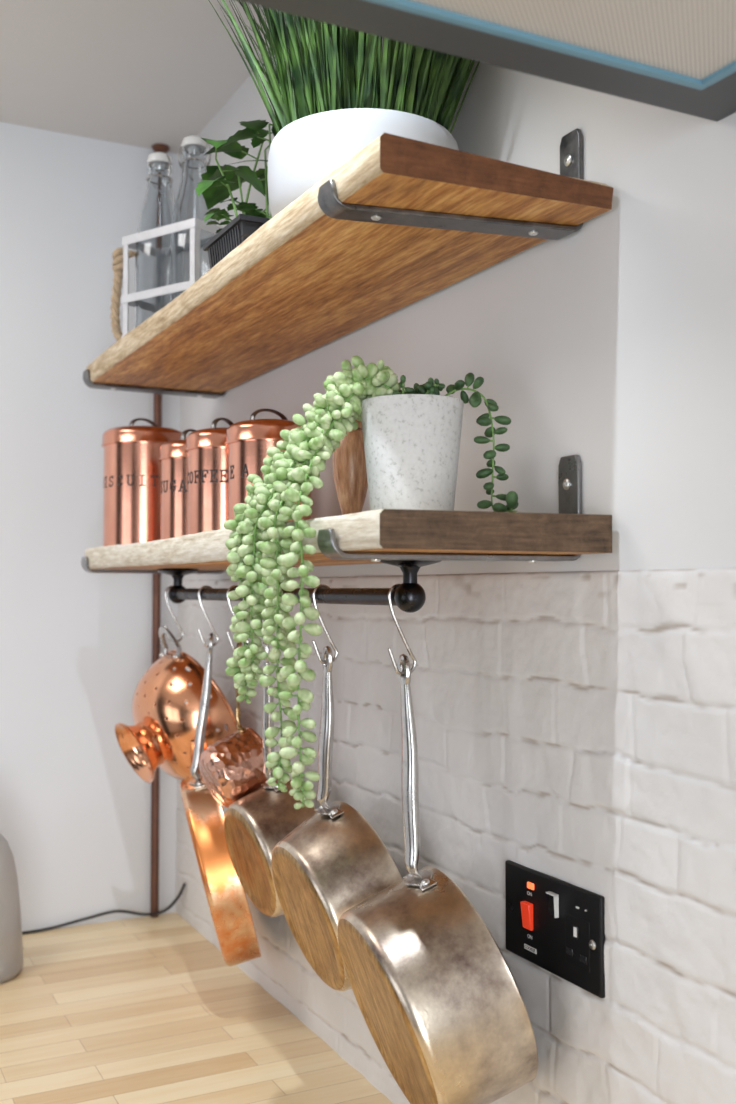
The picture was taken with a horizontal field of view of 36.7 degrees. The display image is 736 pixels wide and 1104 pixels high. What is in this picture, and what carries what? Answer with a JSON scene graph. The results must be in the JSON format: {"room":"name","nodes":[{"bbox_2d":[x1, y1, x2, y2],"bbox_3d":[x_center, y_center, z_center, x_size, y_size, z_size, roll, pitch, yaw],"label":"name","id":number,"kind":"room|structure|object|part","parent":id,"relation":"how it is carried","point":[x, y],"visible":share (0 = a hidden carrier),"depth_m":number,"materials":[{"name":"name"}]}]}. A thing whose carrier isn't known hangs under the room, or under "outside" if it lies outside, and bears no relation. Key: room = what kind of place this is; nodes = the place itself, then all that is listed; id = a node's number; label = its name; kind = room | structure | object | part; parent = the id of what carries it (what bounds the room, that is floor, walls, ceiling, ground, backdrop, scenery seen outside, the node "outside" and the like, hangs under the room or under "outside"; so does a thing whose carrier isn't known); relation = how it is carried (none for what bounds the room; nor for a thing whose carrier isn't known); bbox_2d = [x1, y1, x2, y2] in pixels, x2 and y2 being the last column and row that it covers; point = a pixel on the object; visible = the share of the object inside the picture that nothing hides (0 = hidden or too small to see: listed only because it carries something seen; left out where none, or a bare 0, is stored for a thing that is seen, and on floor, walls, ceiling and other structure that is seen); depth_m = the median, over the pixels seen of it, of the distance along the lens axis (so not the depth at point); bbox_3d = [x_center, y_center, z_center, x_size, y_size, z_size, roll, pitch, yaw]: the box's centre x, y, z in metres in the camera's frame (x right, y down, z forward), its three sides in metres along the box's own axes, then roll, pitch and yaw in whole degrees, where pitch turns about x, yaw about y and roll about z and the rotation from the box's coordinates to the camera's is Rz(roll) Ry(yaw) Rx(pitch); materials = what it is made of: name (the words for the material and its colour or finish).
{"room":"kitchen","nodes":[
{"label":"kitchen","id":0,"kind":"room"},
{"bbox_2d":[0,122,180,931],"bbox_3d":[-1.536,0.389,1.525,2.600,2.320,0.100,1,-2,-27],"label":"wall","id":1,"kind":"structure","parent":0,"point":[76,643],"depth_m":1.99,"materials":[{"name":"white paint"}]},
{"bbox_2d":[150,144,169,916],"bbox_3d":[-0.386,-0.044,2.044,0.033,1.419,0.033,1,-2,-27],"label":"pipe","id":2,"kind":"object","parent":1,"relation":"attached to","point":[156,578],"visible":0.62,"depth_m":2.03,"materials":[{"name":"grey metal"}]},
{"bbox_2d":[0,0,286,154],"bbox_3d":[-0.566,-0.884,-0.353,2.800,0.100,4.400,1,-2,-27],"label":"ceiling","id":3,"kind":"structure","parent":0,"point":[139,73],"depth_m":1.75,"materials":[{"name":"paint"}]},
{"bbox_2d":[203,214,269,268],"bbox_3d":[-0.124,-0.344,1.304,0.104,0.052,0.128,1,-2,-27],"label":"plant pot","id":4,"kind":"object","parent":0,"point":[227,238],"depth_m":1.26,"materials":[{"name":"grey plastic"}]},
{"bbox_2d":[361,394,463,510],"bbox_3d":[0.042,-0.086,1.053,0.098,0.112,0.098,1,-2,-27],"label":"pot","id":5,"kind":"object","parent":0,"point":[412,441],"depth_m":1.01,"materials":[{"name":"ceramic"}]},
{"bbox_2d":[180,37,735,1016],"bbox_3d":[0.639,0.345,0.216,0.100,2.320,4.400,1,-2,-27],"label":"wall","id":6,"kind":"structure","parent":0,"point":[610,343],"depth_m":0.99,"materials":[{"name":"white paint"}]},
{"bbox_2d":[0,912,392,1103],"bbox_3d":[0.038,0.637,0.575,0.639,0.040,3.000,1,-2,-27],"label":"countertop","id":7,"kind":"structure","parent":6,"relation":"attached to","point":[146,1009],"depth_m":1.51,"materials":[{"name":"brown wood"}]},
{"bbox_2d":[0,833,22,983],"bbox_3d":[-0.608,0.524,1.724,0.143,0.260,0.143,1,-2,-27],"label":"plastic bottle","id":8,"kind":"object","parent":7,"relation":"on","point":[11,945],"visible":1,"depth_m":1.70,"materials":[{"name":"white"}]},
{"bbox_2d":[22,883,185,934],"bbox_3d":[-0.624,0.625,1.904,0.616,0.072,0.059,1,-2,-21],"label":"cable","id":9,"kind":"object","parent":7,"relation":"on","point":[184,884],"visible":0.95,"depth_m":1.99,"materials":[{"name":"black rubber"}]},
{"bbox_2d":[81,454,611,574],"bbox_3d":[-0.121,-0.027,1.363,0.232,0.098,1.033,1,-2,-27],"label":"wall shelf","id":10,"kind":"object","parent":6,"relation":"attached to","point":[373,536],"visible":0.84,"depth_m":0.94,"materials":[{"name":"brown wood"}]},
{"bbox_2d":[101,418,186,545],"bbox_3d":[-0.351,-0.109,1.746,0.134,0.203,0.134,1,-2,-27],"label":"canister","id":11,"kind":"object","parent":10,"relation":"on","point":[132,466],"visible":0.7,"depth_m":1.69,"materials":[{"name":"orange metal"}]},
{"bbox_3d":[-0.351,-0.200,1.749,0.008,0.021,0.082,-1,-2,21],"label":"handle","id":12,"kind":"part","parent":11,"relation":"part of","materials":[{"name":"black metal"}]},
{"bbox_3d":[-0.351,-0.179,1.749,0.134,0.030,0.134,1,-2,-27],"label":"lid","id":13,"kind":"part","parent":11,"relation":"part of","materials":[{"name":"orange metal"}]},
{"bbox_2d":[158,429,195,539],"bbox_3d":[-0.249,-0.094,1.575,0.095,0.161,0.095,1,-2,-27],"label":"canister","id":14,"kind":"object","parent":10,"relation":"on","point":[173,458],"visible":0.44,"depth_m":1.54,"materials":[{"name":"orange metal"}]},
{"bbox_3d":[-0.249,-0.144,1.577,0.095,0.030,0.095,1,-2,-27],"label":"lid","id":15,"kind":"part","parent":14,"relation":"part of","materials":[{"name":"orange metal"}]},
{"bbox_3d":[-0.249,-0.164,1.578,0.008,0.021,0.057,-1,-2,21],"label":"handle","id":16,"kind":"part","parent":14,"relation":"part of","materials":[{"name":"black metal"}]},
{"bbox_2d":[185,418,233,534],"bbox_3d":[-0.193,-0.098,1.488,0.105,0.164,0.105,1,-2,-27],"label":"canister","id":17,"kind":"object","parent":10,"relation":"on","point":[207,472],"visible":0.52,"depth_m":1.44,"materials":[{"name":"orange metal"}]},
{"bbox_3d":[-0.193,-0.149,1.490,0.105,0.030,0.105,1,-2,-27],"label":"lid","id":18,"kind":"part","parent":17,"relation":"part of","materials":[{"name":"orange metal"}]},
{"bbox_3d":[-0.193,-0.169,1.490,0.008,0.021,0.064,-1,-2,21],"label":"handle","id":19,"kind":"part","parent":17,"relation":"part of","materials":[{"name":"black metal"}]},
{"bbox_2d":[225,409,310,521],"bbox_3d":[-0.122,-0.099,1.382,0.111,0.159,0.111,1,-2,-27],"label":"canister","id":20,"kind":"object","parent":10,"relation":"on","point":[247,442],"visible":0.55,"depth_m":1.34,"materials":[{"name":"orange metal"}]},
{"bbox_3d":[-0.122,-0.147,1.383,0.111,0.030,0.111,1,-2,-27],"label":"lid","id":21,"kind":"part","parent":20,"relation":"part of","materials":[{"name":"orange metal"}]},
{"bbox_3d":[-0.122,-0.168,1.384,0.008,0.021,0.067,-2,-2,39],"label":"handle","id":22,"kind":"part","parent":20,"relation":"part of","materials":[{"name":"black metal"}]},
{"bbox_2d":[157,560,440,612],"bbox_3d":[-0.126,0.042,1.373,0.064,0.052,0.796,1,-2,-27],"label":"rail","id":23,"kind":"object","parent":10,"relation":"attached to","point":[410,597],"visible":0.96,"depth_m":1.13,"materials":[{"name":"black metal"}]},
{"bbox_2d":[164,586,183,641],"bbox_3d":[-0.301,0.097,1.725,0.032,0.088,0.004,1,-2,-27],"label":"s-hook","id":24,"kind":"object","parent":23,"relation":"hanging from","point":[167,588],"visible":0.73,"depth_m":1.72,"materials":[{"name":"silver metal"}]},
{"bbox_2d":[115,626,236,782],"bbox_3d":[-0.297,0.243,1.742,0.195,0.255,0.218,1,-2,-27],"label":"colander","id":25,"kind":"object","parent":24,"relation":"hanging from","point":[163,730],"visible":0.74,"depth_m":1.67,"materials":[{"name":"orange metal"}]},
{"bbox_3d":[-0.312,0.138,1.729,0.022,0.047,0.064,1,-2,-34],"label":"handle","id":26,"kind":"part","parent":25,"relation":"part of","materials":[{"name":"silver metal"}]},
{"bbox_2d":[198,585,218,646],"bbox_3d":[-0.227,0.092,1.578,0.032,0.088,0.004,1,-2,-27],"label":"s-hook","id":27,"kind":"object","parent":23,"relation":"hanging from","point":[205,586],"visible":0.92,"depth_m":1.57,"materials":[{"name":"silver metal"}]},
{"bbox_2d":[180,633,260,965],"bbox_3d":[-0.213,0.351,1.598,0.118,0.471,0.271,0,-2,-6],"label":"saute pan","id":28,"kind":"object","parent":27,"relation":"hanging from","point":[228,904],"visible":0.88,"depth_m":1.48,"materials":[{"name":"orange metal"}]},
{"bbox_3d":[-0.239,0.324,1.570,0.027,0.014,0.051,1,-2,-27],"label":"rivet plate","id":29,"kind":"part","parent":28,"relation":"part of","materials":[{"name":"silver metal"}]},
{"bbox_3d":[-0.236,0.229,1.573,0.030,0.185,0.022,1,-2,-27],"label":"handle","id":30,"kind":"part","parent":28,"relation":"part of","materials":[{"name":"silver metal"}]},
{"bbox_2d":[226,585,248,649],"bbox_3d":[-0.172,0.088,1.471,0.032,0.088,0.004,1,-2,-27],"label":"s-hook","id":31,"kind":"object","parent":23,"relation":"hanging from","point":[233,586],"visible":0.46,"depth_m":1.47,"materials":[{"name":"silver metal"}]},
{"bbox_2d":[199,642,266,806],"bbox_3d":[-0.173,0.227,1.478,0.099,0.220,0.090,1,-2,-27],"label":"pot","id":32,"kind":"object","parent":31,"relation":"hanging from","point":[231,768],"visible":0.7,"depth_m":1.44,"materials":[{"name":"orange metal"}]},
{"bbox_3d":[-0.171,0.183,1.477,0.011,0.108,0.021,0,-2,9],"label":"handle","id":33,"kind":"part","parent":32,"relation":"part of","materials":[{"name":"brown metal"}]},
{"bbox_3d":[-0.169,0.238,1.480,0.013,0.008,0.020,1,-2,-27],"label":"rivet plate","id":34,"kind":"part","parent":32,"relation":"part of","materials":[{"name":"brown metal"}]},
{"bbox_2d":[312,584,337,664],"bbox_3d":[-0.047,0.080,1.223,0.032,0.088,0.004,1,-2,-27],"label":"s-hook","id":35,"kind":"object","parent":23,"relation":"hanging from","point":[321,585],"visible":0.87,"depth_m":1.22,"materials":[{"name":"silver metal"}]},
{"bbox_2d":[271,646,401,990],"bbox_3d":[-0.029,0.294,1.248,0.140,0.381,0.202,1,-2,-27],"label":"saucepan","id":36,"kind":"object","parent":35,"relation":"hanging from","point":[332,862],"visible":0.78,"depth_m":1.20,"materials":[{"name":"silver metal"}]},
{"bbox_3d":[-0.046,0.205,1.234,0.016,0.161,0.037,1,-2,-27],"label":"handle","id":37,"kind":"part","parent":36,"relation":"part of","materials":[{"name":"silver metal"}]},
{"bbox_3d":[-0.044,0.287,1.242,0.028,0.012,0.049,1,-2,-27],"label":"rivet plate","id":38,"kind":"part","parent":36,"relation":"part of","materials":[{"name":"silver metal"}]},
{"bbox_2d":[387,584,416,675],"bbox_3d":[0.033,0.075,1.065,0.032,0.088,0.004,1,-2,-27],"label":"s-hook","id":39,"kind":"object","parent":23,"relation":"hanging from","point":[395,586],"visible":0.85,"depth_m":1.06,"materials":[{"name":"silver metal"}]},
{"bbox_2d":[338,654,537,1103],"bbox_3d":[0.062,0.313,1.052,0.167,0.432,0.219,1,-2,-27],"label":"saucepan","id":40,"kind":"object","parent":39,"relation":"hanging from","point":[436,994],"visible":1,"depth_m":0.97,"materials":[{"name":"aged copper"},{"name":"stainless steel"}]},
{"bbox_3d":[0.040,0.213,1.055,0.015,0.188,0.031,1,-2,-27],"label":"handle","id":41,"kind":"part","parent":40,"relation":"part of","materials":[{"name":"silver metal"}]},
{"bbox_3d":[0.048,0.308,1.050,0.027,0.012,0.050,1,-2,-27],"label":"rivet plate","id":42,"kind":"part","parent":40,"relation":"part of","materials":[{"name":"silver metal"}]},
{"bbox_2d":[332,420,367,514],"bbox_3d":[-0.017,-0.103,1.156,0.040,0.153,0.040,0,-2,0],"label":"pepper mill","id":43,"kind":"object","parent":10,"relation":"on","point":[349,463],"visible":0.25,"depth_m":1.14,"materials":[{"name":"brown wood"}]},
{"bbox_2d":[223,356,518,808],"bbox_3d":[-0.007,0.018,1.058,0.253,0.407,0.199,1,-2,-22],"label":"succulent","id":44,"kind":"object","parent":10,"relation":"on","point":[411,437],"visible":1,"depth_m":1.01,"materials":[{"name":"green plant"}]},
{"bbox_3d":[-0.060,-0.075,1.064,0.157,0.219,0.056,0,-2,-10],"label":"trailing stem","id":45,"kind":"part","parent":44,"relation":"part of","materials":[{"name":"green plant"}]},
{"bbox_3d":[-0.058,-0.014,1.053,0.143,0.313,0.086,1,-2,-27],"label":"trailing stem","id":46,"kind":"part","parent":44,"relation":"part of","materials":[{"name":"green plant"}]},
{"bbox_3d":[-0.058,-0.057,1.068,0.131,0.218,0.083,1,-2,-27],"label":"trailing stem","id":47,"kind":"part","parent":44,"relation":"part of","materials":[{"name":"green plant"}]},
{"bbox_3d":[-0.055,-0.084,1.062,0.140,0.184,0.108,1,-2,-27],"label":"trailing stem","id":48,"kind":"part","parent":44,"relation":"part of","materials":[{"name":"green plant"}]},
{"bbox_3d":[-0.046,-0.052,1.043,0.138,0.254,0.066,1,-2,-27],"label":"trailing stem","id":49,"kind":"part","parent":44,"relation":"part of","materials":[{"name":"green plant"}]},
{"bbox_3d":[-0.046,-0.034,1.031,0.152,0.305,0.062,1,-2,-27],"label":"trailing stem","id":50,"kind":"part","parent":44,"relation":"part of","materials":[{"name":"green plant"}]},
{"bbox_3d":[-0.043,0.021,1.032,0.130,0.392,0.060,1,-2,-27],"label":"trailing stem","id":51,"kind":"part","parent":44,"relation":"part of","materials":[{"name":"green plant"}]},
{"bbox_3d":[-0.032,-0.097,1.103,0.133,0.127,0.034,-1,-2,28],"label":"trailing stem","id":52,"kind":"part","parent":44,"relation":"part of","materials":[{"name":"green plant"}]},
{"bbox_3d":[-0.036,-0.044,1.016,0.143,0.269,0.061,1,-2,-27],"label":"trailing stem","id":53,"kind":"part","parent":44,"relation":"part of","materials":[{"name":"green plant"}]},
{"bbox_3d":[-0.031,-0.109,1.080,0.099,0.107,0.031,-1,-2,22],"label":"trailing stem","id":54,"kind":"part","parent":44,"relation":"part of","materials":[{"name":"green plant"}]},
{"bbox_3d":[-0.025,0.021,0.997,0.139,0.397,0.094,1,-2,-27],"label":"trailing stem","id":55,"kind":"part","parent":44,"relation":"part of","materials":[{"name":"green plant"}]},
{"bbox_3d":[-0.016,-0.133,1.062,0.039,0.048,0.022,0,-2,13],"label":"trailing stem","id":56,"kind":"part","parent":44,"relation":"part of","materials":[{"name":"green plant"}]},
{"bbox_3d":[0.008,-0.155,1.050,0.045,0.028,0.023,-1,-2,29],"label":"trailing stem","id":57,"kind":"part","parent":44,"relation":"part of","materials":[{"name":"green plant"}]},
{"bbox_3d":[0.032,-0.150,1.033,0.022,0.028,0.017,1,-2,-27],"label":"trailing stem","id":58,"kind":"part","parent":44,"relation":"part of","materials":[{"name":"green plant"}]},
{"bbox_3d":[0.043,-0.151,1.079,0.032,0.030,0.026,0,-2,-9],"label":"trailing stem","id":59,"kind":"part","parent":44,"relation":"part of","materials":[{"name":"green plant"}]},
{"bbox_3d":[0.055,-0.150,1.058,0.028,0.027,0.026,1,-2,-27],"label":"trailing stem","id":60,"kind":"part","parent":44,"relation":"part of","materials":[{"name":"green plant"}]},
{"bbox_3d":[0.058,-0.149,1.033,0.027,0.026,0.023,0,-2,2],"label":"trailing stem","id":61,"kind":"part","parent":44,"relation":"part of","materials":[{"name":"green plant"}]},
{"bbox_3d":[0.105,-0.096,1.047,0.087,0.151,0.041,-1,-2,30],"label":"trailing stem","id":62,"kind":"part","parent":44,"relation":"part of","materials":[{"name":"green plant"}]},
{"bbox_2d":[83,128,612,398],"bbox_3d":[-0.120,-0.324,1.371,0.232,0.098,1.038,1,-2,-27],"label":"wall shelf","id":63,"kind":"object","parent":6,"relation":"attached to","point":[402,221],"visible":1,"depth_m":1.09,"materials":[{"name":"brown wood"}]},
{"bbox_2d":[110,218,220,340],"bbox_3d":[-0.292,-0.387,1.634,0.177,0.157,0.080,-1,-2,35],"label":"carrier","id":64,"kind":"object","parent":63,"relation":"on","point":[120,256],"visible":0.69,"depth_m":1.62,"materials":[{"name":"metal"}]},
{"bbox_3d":[-0.365,-0.381,1.659,0.038,0.142,0.023,1,-2,-27],"label":"rope handle","id":65,"kind":"part","parent":64,"relation":"part of","materials":[{"name":"fabric"}]},
{"bbox_3d":[-0.355,-0.387,1.640,0.011,0.157,0.011,-1,-2,35],"label":"post","id":66,"kind":"part","parent":64,"relation":"part of","materials":[{"name":"metal"}]},
{"bbox_2d":[135,152,174,326],"bbox_3d":[-0.310,-0.453,1.650,0.070,0.286,0.071,1,-2,-27],"label":"glass bottle","id":67,"kind":"object","parent":64,"relation":"in","point":[151,255],"visible":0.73,"depth_m":1.62,"materials":[{"name":"clear glass"}]},
{"bbox_2d":[169,135,216,302],"bbox_3d":[-0.252,-0.458,1.609,0.070,0.294,0.071,1,-2,-27],"label":"glass bottle","id":68,"kind":"object","parent":64,"relation":"in","point":[188,205],"visible":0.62,"depth_m":1.58,"materials":[{"name":"clear glass"}]},
{"bbox_3d":[-0.243,-0.389,1.561,0.011,0.157,0.011,-1,-2,35],"label":"post","id":69,"kind":"part","parent":64,"relation":"part of","materials":[{"name":"metal"}]},
{"bbox_2d":[195,120,276,268],"bbox_3d":[-0.146,-0.409,1.321,0.147,0.184,0.199,1,-2,-27],"label":"potted plant","id":70,"kind":"object","parent":63,"relation":"on","point":[218,183],"visible":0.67,"depth_m":1.30,"materials":[{"name":"green plant"}]},
{"bbox_2d":[208,0,479,217],"bbox_3d":[-0.077,-0.513,1.202,0.311,0.384,0.614,1,-2,-27],"label":"grass planter","id":71,"kind":"object","parent":63,"relation":"on","point":[330,99],"visible":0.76,"depth_m":1.07,"materials":[{"name":"plant"}]},
{"bbox_3d":[-0.004,-0.369,1.135,0.197,0.090,0.197,1,-2,-27],"label":"pot","id":72,"kind":"part","parent":71,"relation":"part of","materials":[{"name":"white ceramic"}]},
{"bbox_2d":[175,568,735,1103],"bbox_3d":[0.084,0.331,1.197,0.005,0.614,1.950,1,-2,-27],"label":"backsplash","id":73,"kind":"structure","parent":6,"relation":"attached to","point":[577,728],"depth_m":1.01,"materials":[{"name":"brick"}]},
{"bbox_2d":[238,0,735,121],"bbox_3d":[0.182,-0.575,0.485,0.500,0.462,0.600,1,-2,-27],"label":"hood","id":74,"kind":"object","parent":6,"relation":"attached to","point":[675,55],"visible":1,"depth_m":0.73,"materials":[{"name":"grey metal"}]},
{"bbox_3d":[0.176,-0.348,0.474,0.414,0.009,0.529,1,-2,-27],"label":"filter frame","id":75,"kind":"part","parent":74,"relation":"part of","materials":[{"name":"blue"}]},
{"bbox_2d":[505,860,604,997],"bbox_3d":[0.167,0.343,1.022,0.012,0.087,0.148,1,-2,-27],"label":"socket","id":76,"kind":"object","parent":6,"relation":"attached to","point":[556,925],"visible":1,"depth_m":1.01,"materials":[{"name":"black plastic"},{"name":"red plastic"},{"name":"metal"}]},
{"bbox_3d":[0.153,0.374,1.048,0.001,0.004,0.019,1,-2,-27],"label":"name plate","id":77,"kind":"part","parent":76,"relation":"part of","materials":[{"name":"white plastic"}]},
{"bbox_2d":[565,913,589,972],"bbox_3d":[0.186,0.346,0.985,0.001,0.043,0.034,1,-2,-27],"label":"socket","id":78,"kind":"object","parent":76,"relation":"attached to","point":[577,925],"depth_m":0.98,"materials":[{"name":"black plastic"}]},
{"bbox_2d":[573,927,576,937],"bbox_3d":[0.184,0.337,0.985,0.001,0.008,0.004,1,-2,-27],"label":"shutter","id":79,"kind":"object","parent":78,"relation":"attached to","point":[574,928],"depth_m":0.99,"materials":[{"name":"white plastic"}]},
{"bbox_3d":[-0.130,0.085,1.387,0.032,0.088,0.004,1,-2,-27],"label":"s-hook","id":80,"kind":"object","parent":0,"visible":0},
{"bbox_2d":[224,641,316,916],"bbox_3d":[-0.115,0.284,1.417,0.121,0.349,0.161,1,-2,-27],"label":"saucepan","id":81,"kind":"object","parent":80,"relation":"hanging from","point":[256,822],"visible":0.66,"depth_m":1.37,"materials":[{"name":"silver metal"}]},
{"bbox_3d":[-0.126,0.212,1.401,0.016,0.162,0.041,0,-2,3],"label":"handle","id":82,"kind":"part","parent":81,"relation":"part of","materials":[{"name":"silver metal"}]},
{"bbox_3d":[-0.120,0.295,1.412,0.028,0.012,0.049,1,-2,-27],"label":"rivet plate","id":83,"kind":"part","parent":81,"relation":"part of","materials":[{"name":"silver metal"}]}
]}

